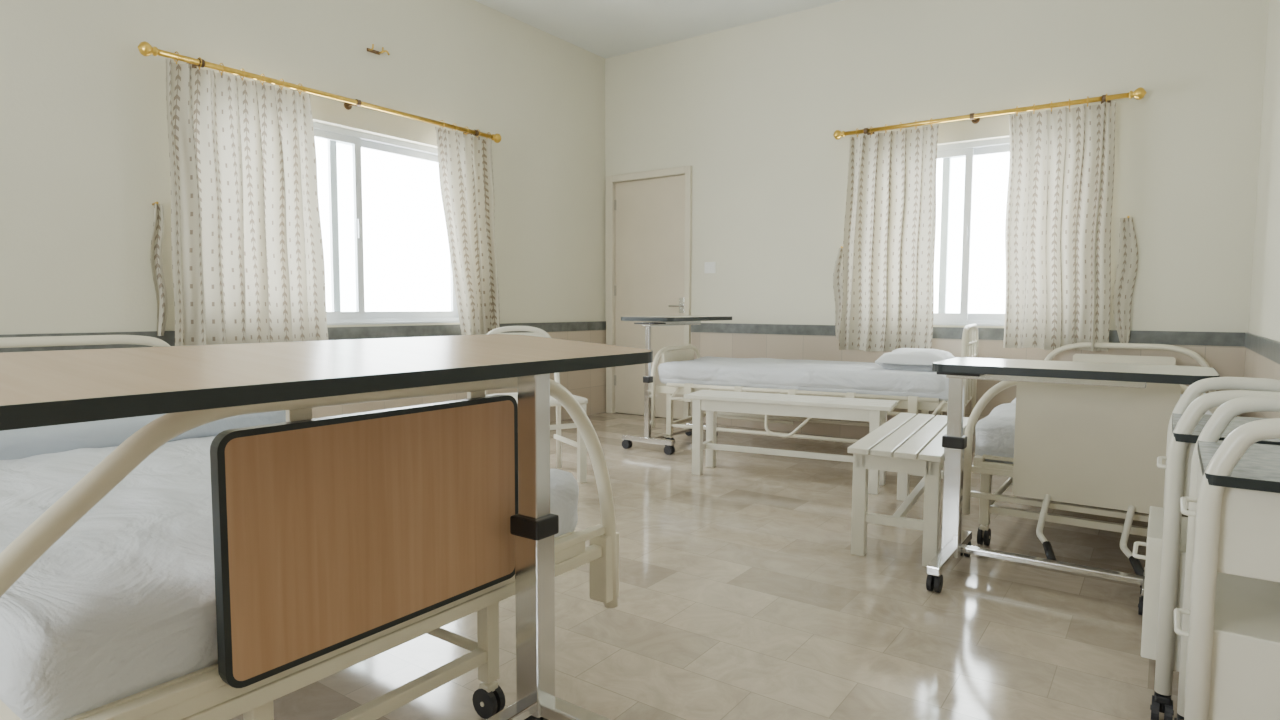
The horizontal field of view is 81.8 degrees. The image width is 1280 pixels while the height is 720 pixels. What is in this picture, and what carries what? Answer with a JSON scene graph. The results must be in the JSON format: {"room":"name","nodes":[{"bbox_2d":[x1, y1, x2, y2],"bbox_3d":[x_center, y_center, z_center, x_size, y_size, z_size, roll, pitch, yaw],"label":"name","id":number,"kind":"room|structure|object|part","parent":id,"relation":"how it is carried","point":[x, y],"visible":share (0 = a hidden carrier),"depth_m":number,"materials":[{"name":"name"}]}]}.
{"room":"hospital room","nodes":[
{"label":"hospital room","id":0,"kind":"room"},
{"bbox_2d":[0,0,604,334],"bbox_3d":[-2.607,-0.874,3.547,0.200,3.120,7.630,3,5,35],"label":"wall","id":1,"kind":"structure","parent":0,"point":[85,160],"depth_m":3.97,"materials":[{"name":"paint"}]},
{"bbox_2d":[150,202,167,335],"bbox_3d":[-2.393,-0.451,3.668,0.046,0.660,0.076,3,5,35],"label":"tieback","id":2,"kind":"object","parent":1,"relation":"attached to","point":[158,226],"visible":1,"depth_m":3.66,"materials":[{"name":"fabric"}]},
{"bbox_2d":[0,321,605,352],"bbox_3d":[-2.522,-0.095,3.541,0.014,0.077,7.630,3,5,35],"label":"trim","id":3,"kind":"structure","parent":1,"relation":"attached to","point":[369,332],"depth_m":4.68,"materials":[{"name":"grey stone"}]},
{"bbox_2d":[1,330,605,421],"bbox_3d":[-2.526,0.315,3.572,0.008,0.745,7.630,3,5,35],"label":"trim","id":4,"kind":"structure","parent":1,"relation":"attached to","point":[590,384],"depth_m":6.22,"materials":[{"name":"tile"}]},
{"bbox_2d":[138,41,501,142],"bbox_3d":[-1.720,-1.542,4.449,0.139,0.068,2.328,3,5,35],"label":"curtain rod","id":5,"kind":"object","parent":1,"relation":"attached to","point":[144,47],"visible":0.92,"depth_m":4.12,"materials":[{"name":"gold metal"}]},
{"bbox_2d":[166,51,327,345],"bbox_3d":[-2.074,-0.763,3.941,0.124,1.536,0.825,4,5,40],"label":"curtain","id":6,"kind":"object","parent":5,"relation":"hanging from","point":[248,265],"visible":0.95,"depth_m":3.92,"materials":[{"name":"fabric"}]},
{"bbox_2d":[435,120,499,334],"bbox_3d":[-1.192,-0.869,5.178,0.090,1.497,0.555,3,5,32],"label":"curtain","id":7,"kind":"object","parent":5,"relation":"hanging from","point":[465,165],"visible":0.97,"depth_m":5.19,"materials":[{"name":"fabric"}]},
{"bbox_2d":[367,44,389,54],"bbox_3d":[-1.625,-1.935,4.621,0.060,0.038,0.154,3,5,35],"label":"wall hook","id":8,"kind":"object","parent":1,"relation":"attached to","point":[368,49],"visible":1,"depth_m":4.61,"materials":[{"name":"gold metal"}]},
{"bbox_3d":[-1.663,-1.925,4.610,0.012,0.020,0.090,3,5,35],"label":"plate","id":9,"kind":"part","parent":8,"relation":"part of","materials":[{"name":"gold metal"}]},
{"bbox_2d":[313,122,458,322],"bbox_3d":[-1.843,-0.826,4.624,0.080,1.205,1.860,3,5,35],"label":"window","id":10,"kind":"structure","parent":1,"relation":"in","point":[364,136],"depth_m":4.66,"materials":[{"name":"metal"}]},
{"bbox_3d":[-2.060,-0.803,4.294,0.025,1.135,1.000,3,5,35],"label":"sash","id":11,"kind":"part","parent":10,"relation":"part of","materials":[{"name":"white plastic"}]},
{"bbox_2d":[357,219,362,237],"bbox_3d":[-1.768,-0.829,4.665,0.016,0.120,0.024,3,5,35],"label":"latch","id":12,"kind":"object","parent":10,"relation":"attached to","point":[359,221],"visible":1,"depth_m":4.66,"materials":[{"name":"metal"}]},
{"bbox_3d":[-1.623,-0.849,4.960,0.025,1.135,0.985,3,5,35],"label":"sash","id":13,"kind":"part","parent":10,"relation":"part of","materials":[{"name":"white plastic"}]},
{"bbox_2d":[327,321,459,324],"bbox_3d":[-1.788,-0.228,4.626,0.060,0.012,1.860,3,5,35],"label":"sill","id":14,"kind":"structure","parent":1,"relation":"attached to","point":[414,322],"depth_m":4.81,"materials":[{"name":"metal"}]},
{"bbox_2d":[474,0,843,58],"bbox_3d":[-0.699,-2.377,2.078,4.875,0.100,8.030,3,5,35],"label":"ceiling","id":15,"kind":"structure","parent":0,"point":[605,29],"depth_m":5.54,"materials":[{"name":"paint"}]},
{"bbox_2d":[230,412,1188,719],"bbox_3d":[-0.709,0.835,2.308,4.875,0.100,8.030,3,5,35],"label":"floor","id":16,"kind":"structure","parent":0,"point":[744,595],"depth_m":2.27,"materials":[{"name":"tile"}]},
{"bbox_2d":[0,335,618,719],"bbox_3d":[-1.333,0.384,2.013,2.108,0.838,1.464,3,5,35],"label":"hospital bed","id":17,"kind":"object","parent":16,"relation":"on","point":[226,563],"visible":0.91,"depth_m":1.31,"materials":[{"name":"beige fabric"}]},
{"bbox_2d":[0,410,285,459],"bbox_3d":[-1.768,0.229,2.383,0.385,0.092,1.120,3,5,35],"label":"pillow","id":18,"kind":"object","parent":17,"relation":"on","point":[25,443],"depth_m":2.24,"materials":[{"name":"white fabric"}]},
{"bbox_3d":[-1.305,0.359,2.049,2.006,0.153,1.148,3,5,35],"label":"mattress","id":19,"kind":"part","parent":17,"relation":"part of","materials":[{"name":"white fabric"}]},
{"bbox_3d":[-0.472,0.301,1.417,0.024,0.415,0.645,3,5,35],"label":"footboard panel","id":20,"kind":"part","parent":17,"relation":"part of","materials":[{"name":"brown wood"}]},
{"bbox_3d":[-0.506,0.636,1.496,0.036,0.245,0.566,3,5,35],"label":"leg frame","id":21,"kind":"part","parent":17,"relation":"part of","materials":[{"name":"beige metal"}]},
{"bbox_2d":[0,334,652,719],"bbox_3d":[-0.477,0.421,1.208,0.530,0.883,1.270,3,5,35],"label":"table","id":22,"kind":"object","parent":16,"relation":"on","point":[57,387],"visible":1,"depth_m":1.17,"materials":[{"name":"beige laminate"}]},
{"bbox_3d":[-0.229,0.192,1.600,0.054,0.387,0.045,3,5,35],"label":"post","id":23,"kind":"part","parent":22,"relation":"part of","materials":[{"name":"silver metal"}]},
{"bbox_3d":[-0.231,0.559,1.626,0.068,0.430,0.056,3,5,35],"label":"post","id":24,"kind":"part","parent":22,"relation":"part of","materials":[{"name":"silver metal"}]},
{"bbox_2d":[485,326,587,482],"bbox_3d":[-0.590,0.237,4.080,0.480,0.840,0.510,-2,5,-29],"label":"metal chair","id":25,"kind":"object","parent":16,"relation":"on","point":[580,444],"visible":0.37,"depth_m":4.09,"materials":[{"name":"white metal"}]},
{"bbox_3d":[-0.690,0.225,4.256,0.480,0.840,0.105,-2,5,-29],"label":"frame","id":26,"kind":"part","parent":25,"relation":"part of","materials":[{"name":"white metal"}]},
{"bbox_3d":[-0.573,0.214,4.048,0.440,0.041,0.440,-2,5,-29],"label":"seat","id":27,"kind":"part","parent":25,"relation":"part of","materials":[{"name":"white metal"}]},
{"bbox_2d":[621,316,731,454],"bbox_3d":[0.268,0.141,5.151,0.420,0.885,0.860,3,5,35],"label":"table","id":28,"kind":"object","parent":16,"relation":"on","point":[669,448],"visible":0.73,"depth_m":4.85,"materials":[{"name":"metal"}]},
{"bbox_3d":[0.053,-0.045,4.836,0.029,0.399,0.029,3,5,35],"label":"post","id":29,"kind":"part","parent":28,"relation":"part of","materials":[{"name":"silver metal"}]},
{"bbox_3d":[0.052,0.329,4.862,0.036,0.430,0.036,3,5,35],"label":"post","id":30,"kind":"part","parent":28,"relation":"part of","materials":[{"name":"silver metal"}]},
{"bbox_2d":[684,390,896,494],"bbox_3d":[0.812,0.434,4.092,1.120,0.455,0.290,2,5,26],"label":"bench","id":31,"kind":"object","parent":16,"relation":"on","point":[874,411],"visible":0.87,"depth_m":4.04,"materials":[{"name":"white wood"}]},
{"bbox_3d":[0.328,0.435,4.206,0.050,0.433,0.050,2,5,26],"label":"leg","id":32,"kind":"part","parent":31,"relation":"part of","materials":[{"name":"white wood"}]},
{"bbox_3d":[0.425,0.421,4.403,0.050,0.433,0.050,2,5,26],"label":"leg","id":33,"kind":"part","parent":31,"relation":"part of","materials":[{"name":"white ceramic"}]},
{"bbox_3d":[1.200,0.469,3.782,0.050,0.433,0.050,2,5,26],"label":"leg","id":34,"kind":"part","parent":31,"relation":"part of","materials":[{"name":"white wood"}]},
{"bbox_3d":[1.296,0.455,3.979,0.050,0.433,0.050,2,5,26],"label":"leg","id":35,"kind":"part","parent":31,"relation":"part of","materials":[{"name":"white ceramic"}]},
{"bbox_2d":[651,323,977,445],"bbox_3d":[1.120,0.177,4.887,1.960,0.854,0.850,2,5,28],"label":"hospital bed","id":36,"kind":"object","parent":16,"relation":"on","point":[906,376],"visible":0.79,"depth_m":4.58,"materials":[{"name":"beige fabric"}]},
{"bbox_3d":[0.277,0.039,5.346,0.020,0.220,0.500,2,5,28],"label":"footboard panel","id":37,"kind":"part","parent":36,"relation":"part of","materials":[{"name":"beige plastic"}]},
{"bbox_3d":[0.364,0.335,5.320,0.036,0.305,0.716,2,5,28],"label":"leg frame","id":38,"kind":"part","parent":36,"relation":"part of","materials":[{"name":"beige metal"}]},
{"bbox_3d":[1.125,0.105,4.888,1.876,0.150,0.784,2,5,28],"label":"mattress","id":39,"kind":"part","parent":36,"relation":"part of","materials":[{"name":"white fabric"}]},
{"bbox_3d":[0.941,0.240,4.520,1.728,0.114,0.026,2,5,28],"label":"guard rail","id":40,"kind":"part","parent":36,"relation":"part of","materials":[{"name":"beige metal"}]},
{"bbox_2d":[875,348,956,371],"bbox_3d":[1.715,-0.001,4.574,0.407,0.150,0.544,2,5,28],"label":"pillow","id":41,"kind":"object","parent":36,"relation":"on","point":[901,359],"depth_m":4.39,"materials":[{"name":"white fabric"}]},
{"bbox_3d":[1.796,0.395,4.544,0.036,0.305,0.716,2,5,28],"label":"leg frame","id":42,"kind":"part","parent":36,"relation":"part of","materials":[{"name":"beige metal"}]},
{"bbox_2d":[847,413,968,566],"bbox_3d":[1.190,0.515,3.187,0.330,0.425,1.080,3,5,29],"label":"bench","id":43,"kind":"object","parent":16,"relation":"on","point":[907,444],"visible":0.78,"depth_m":2.82,"materials":[{"name":"white wood"}]},
{"bbox_3d":[0.848,0.549,2.848,0.050,0.403,0.050,3,5,29],"label":"leg","id":44,"kind":"part","parent":43,"relation":"part of","materials":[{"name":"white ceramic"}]},
{"bbox_3d":[1.306,0.493,3.655,0.050,0.403,0.050,3,5,29],"label":"leg","id":45,"kind":"part","parent":43,"relation":"part of","materials":[{"name":"white wood"}]},
{"bbox_3d":[1.074,0.559,2.720,0.050,0.403,0.050,3,5,29],"label":"leg","id":46,"kind":"part","parent":43,"relation":"part of","materials":[{"name":"white wood"}]},
{"bbox_2d":[926,357,1219,614],"bbox_3d":[1.394,0.399,2.442,0.775,0.765,0.500,3,5,35],"label":"table","id":47,"kind":"object","parent":16,"relation":"on","point":[955,541],"visible":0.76,"depth_m":2.48,"materials":[{"name":"metal"}]},
{"bbox_3d":[1.119,0.491,2.645,0.060,0.430,0.044,3,5,35],"label":"post","id":48,"kind":"part","parent":47,"relation":"part of","materials":[{"name":"silver metal"}]},
{"bbox_3d":[1.120,0.177,2.623,0.048,0.279,0.035,3,5,35],"label":"post","id":49,"kind":"part","parent":47,"relation":"part of","materials":[{"name":"silver metal"}]},
{"bbox_2d":[962,342,1219,575],"bbox_3d":[2.155,0.339,3.407,0.872,0.750,2.252,3,5,35],"label":"hospital bed","id":50,"kind":"object","parent":16,"relation":"on","point":[1097,446],"visible":0.63,"depth_m":2.71,"materials":[{"name":"beige metal"}]},
{"bbox_3d":[1.577,0.579,2.837,0.058,0.171,0.465,3,5,35],"label":"crank handle","id":51,"kind":"part","parent":50,"relation":"part of","materials":[{"name":"beige metal"}]},
{"bbox_3d":[1.678,0.553,2.754,0.756,0.245,0.036,3,5,35],"label":"leg frame","id":52,"kind":"part","parent":50,"relation":"part of","materials":[{"name":"beige metal"}]},
{"bbox_3d":[2.219,0.265,3.493,0.807,0.147,1.926,3,5,35],"label":"mattress","id":53,"kind":"part","parent":50,"relation":"part of","materials":[{"name":"white fabric"}]},
{"bbox_3d":[1.631,0.297,2.669,0.500,0.460,0.022,3,5,35],"label":"footboard panel","id":54,"kind":"part","parent":50,"relation":"part of","materials":[{"name":"beige plastic"}]},
{"bbox_3d":[2.800,0.152,4.300,0.500,0.360,0.020,3,5,35],"label":"headboard panel","id":55,"kind":"part","parent":50,"relation":"part of","materials":[{"name":"beige plastic"}]},
{"bbox_3d":[1.789,0.591,2.687,0.058,0.171,0.465,3,5,35],"label":"crank handle","id":56,"kind":"part","parent":50,"relation":"part of","materials":[{"name":"beige metal"}]},
{"bbox_2d":[1132,377,1279,719],"bbox_3d":[1.411,0.441,1.768,0.381,0.776,0.438,3,5,35],"label":"locker","id":57,"kind":"object","parent":16,"relation":"on","point":[1165,558],"visible":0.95,"depth_m":1.68,"materials":[{"name":"white metal"}]},
{"bbox_3d":[1.302,0.548,1.853,0.058,0.290,0.336,3,5,35],"label":"door","id":58,"kind":"part","parent":57,"relation":"part of","materials":[{"name":"white metal"}]},
{"bbox_3d":[1.437,0.254,1.736,0.270,0.155,0.360,3,5,35],"label":"drawer","id":59,"kind":"part","parent":57,"relation":"part of","materials":[{"name":"beige metal"}]},
{"bbox_3d":[1.544,0.397,1.906,0.317,0.706,0.032,3,5,35],"label":"frame","id":60,"kind":"part","parent":57,"relation":"part of","materials":[{"name":"white metal"}]},
{"bbox_2d":[1174,395,1279,719],"bbox_3d":[1.176,0.469,1.359,0.311,0.776,0.438,3,5,35],"label":"locker","id":61,"kind":"object","parent":16,"relation":"on","point":[1229,669],"visible":1,"depth_m":1.26,"materials":[{"name":"white metal"}]},
{"bbox_3d":[1.080,0.578,1.435,0.018,0.290,0.336,3,5,35],"label":"door","id":62,"kind":"part","parent":61,"relation":"part of","materials":[{"name":"white metal"}]},
{"bbox_3d":[1.081,0.278,1.414,0.018,0.130,0.336,3,5,35],"label":"drawer","id":63,"kind":"part","parent":61,"relation":"part of","materials":[{"name":"white metal"}]},
{"bbox_3d":[1.186,0.281,1.339,0.240,0.155,0.360,3,5,35],"label":"drawer","id":64,"kind":"part","parent":61,"relation":"part of","materials":[{"name":"white metal"}]},
{"bbox_2d":[605,0,1268,415],"bbox_3d":[1.571,-0.991,5.372,4.475,3.120,0.200,3,5,35],"label":"wall","id":65,"kind":"structure","parent":0,"point":[755,110],"depth_m":4.92,"materials":[{"name":"paint"}]},
{"bbox_2d":[614,200,615,384],"bbox_3d":[-0.223,-0.591,6.567,0.025,1.640,0.012,3,5,35],"label":"hinges","id":66,"kind":"object","parent":65,"relation":"attached to","point":[614,200],"visible":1,"depth_m":6.56,"materials":[{"name":"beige metal"}]},
{"bbox_2d":[606,166,691,417],"bbox_3d":[0.077,-0.556,6.366,0.870,2.100,0.090,3,5,35],"label":"frame","id":67,"kind":"object","parent":65,"relation":"attached to","point":[611,181],"visible":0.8,"depth_m":6.47,"materials":[{"name":"paint"}]},
{"bbox_2d":[615,175,684,418],"bbox_3d":[0.078,-0.526,6.353,0.744,2.032,0.094,3,5,35],"label":"door","id":68,"kind":"structure","parent":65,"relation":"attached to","point":[649,213],"depth_m":6.36,"materials":[{"name":"paint"}]},
{"bbox_3d":[0.305,-0.456,6.172,0.125,0.130,0.056,3,5,35],"label":"handle","id":69,"kind":"part","parent":68,"relation":"part of","materials":[{"name":"silver metal"}]},
{"bbox_2d":[704,262,715,272],"bbox_3d":[0.565,-0.747,5.976,0.100,0.090,0.015,3,5,35],"label":"light switch","id":70,"kind":"object","parent":65,"relation":"attached to","point":[710,267],"visible":1,"depth_m":5.97,"materials":[{"name":"plastic"}]},
{"bbox_2d":[833,246,842,339],"bbox_3d":[1.455,-0.483,5.339,0.116,0.670,0.046,3,5,35],"label":"tieback","id":71,"kind":"object","parent":65,"relation":"attached to","point":[838,269],"visible":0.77,"depth_m":5.34,"materials":[{"name":"fabric"}]},
{"bbox_2d":[691,332,1245,451],"bbox_3d":[1.877,0.219,5.109,3.565,0.745,0.008,3,5,35],"label":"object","id":72,"kind":"structure","parent":65,"relation":"attached to","point":[1228,361],"depth_m":5.34,"materials":[{"name":"tile"}]},
{"bbox_2d":[933,323,1004,325],"bbox_3d":[2.144,-0.237,4.927,1.360,0.012,0.060,3,5,35],"label":"sill","id":73,"kind":"structure","parent":65,"relation":"attached to","point":[933,323],"depth_m":4.89,"materials":[{"name":"metal"}]},
{"bbox_2d":[691,323,1247,346],"bbox_3d":[1.876,-0.191,5.077,3.565,0.077,0.014,3,5,35],"label":"trim","id":74,"kind":"structure","parent":65,"relation":"attached to","point":[1141,337],"depth_m":4.80,"materials":[{"name":"grey stone"}]},
{"bbox_2d":[933,137,1009,323],"bbox_3d":[2.187,-0.836,4.942,1.360,1.205,0.080,3,5,35],"label":"window","id":75,"kind":"structure","parent":65,"relation":"in","point":[1002,141],"depth_m":4.94,"materials":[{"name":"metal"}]},
{"bbox_3d":[1.925,-0.848,5.109,0.670,1.135,0.025,3,5,35],"label":"sash","id":76,"kind":"part","parent":75,"relation":"part of","materials":[{"name":"white plastic"}]},
{"bbox_2d":[963,225,967,243],"bbox_3d":[2.163,-0.834,4.914,0.024,0.120,0.016,3,5,35],"label":"latch","id":77,"kind":"object","parent":75,"relation":"attached to","point":[965,227],"visible":1,"depth_m":4.91,"materials":[{"name":"metal"}]},
{"bbox_3d":[2.389,-0.826,4.818,0.815,1.135,0.025,3,5,35],"label":"sash","id":78,"kind":"part","parent":75,"relation":"part of","materials":[{"name":"white plastic"}]},
{"bbox_2d":[833,87,1146,139],"bbox_3d":[2.131,-1.549,4.723,1.828,0.068,0.139,3,5,35],"label":"curtain rod","id":79,"kind":"object","parent":65,"relation":"attached to","point":[1139,93],"visible":0.97,"depth_m":4.61,"materials":[{"name":"gold metal"}]},
{"bbox_2d":[839,118,938,351],"bbox_3d":[1.686,-0.825,5.036,0.634,1.545,0.123,3,5,35],"label":"curtain","id":80,"kind":"object","parent":79,"relation":"hanging from","point":[890,223],"visible":0.99,"depth_m":5.05,"materials":[{"name":"fabric"}]},
{"bbox_2d":[1003,93,1115,350],"bbox_3d":[2.512,-0.805,4.450,0.582,1.496,0.112,3,5,35],"label":"curtain","id":81,"kind":"object","parent":79,"relation":"hanging from","point":[1061,177],"visible":1,"depth_m":4.46,"materials":[{"name":"fabric"}]},
{"bbox_2d":[1113,216,1137,342],"bbox_3d":[2.852,-0.467,4.341,0.115,0.750,0.046,3,5,35],"label":"tieback","id":82,"kind":"object","parent":65,"relation":"attached to","point":[1126,274],"visible":0.99,"depth_m":4.33,"materials":[{"name":"fabric"}]},
{"bbox_2d":[1248,0,1279,341],"bbox_3d":[1.198,-0.668,0.839,0.200,3.120,7.630,3,5,35],"label":"wall","id":83,"kind":"structure","parent":0,"point":[1264,314],"depth_m":3.53,"materials":[{"name":"paint"}]},
{"bbox_2d":[1241,348,1279,418],"bbox_3d":[1.110,0.512,0.984,0.008,0.745,7.630,3,5,35],"label":"trim","id":84,"kind":"structure","parent":83,"relation":"attached to","point":[1256,365],"depth_m":3.36,"materials":[{"name":"tile"}]},
{"bbox_2d":[1244,332,1279,363],"bbox_3d":[1.109,0.102,0.956,0.014,0.077,7.630,3,5,35],"label":"trim","id":85,"kind":"structure","parent":83,"relation":"attached to","point":[1268,348],"depth_m":3.23,"materials":[{"name":"grey stone"}]}
]}

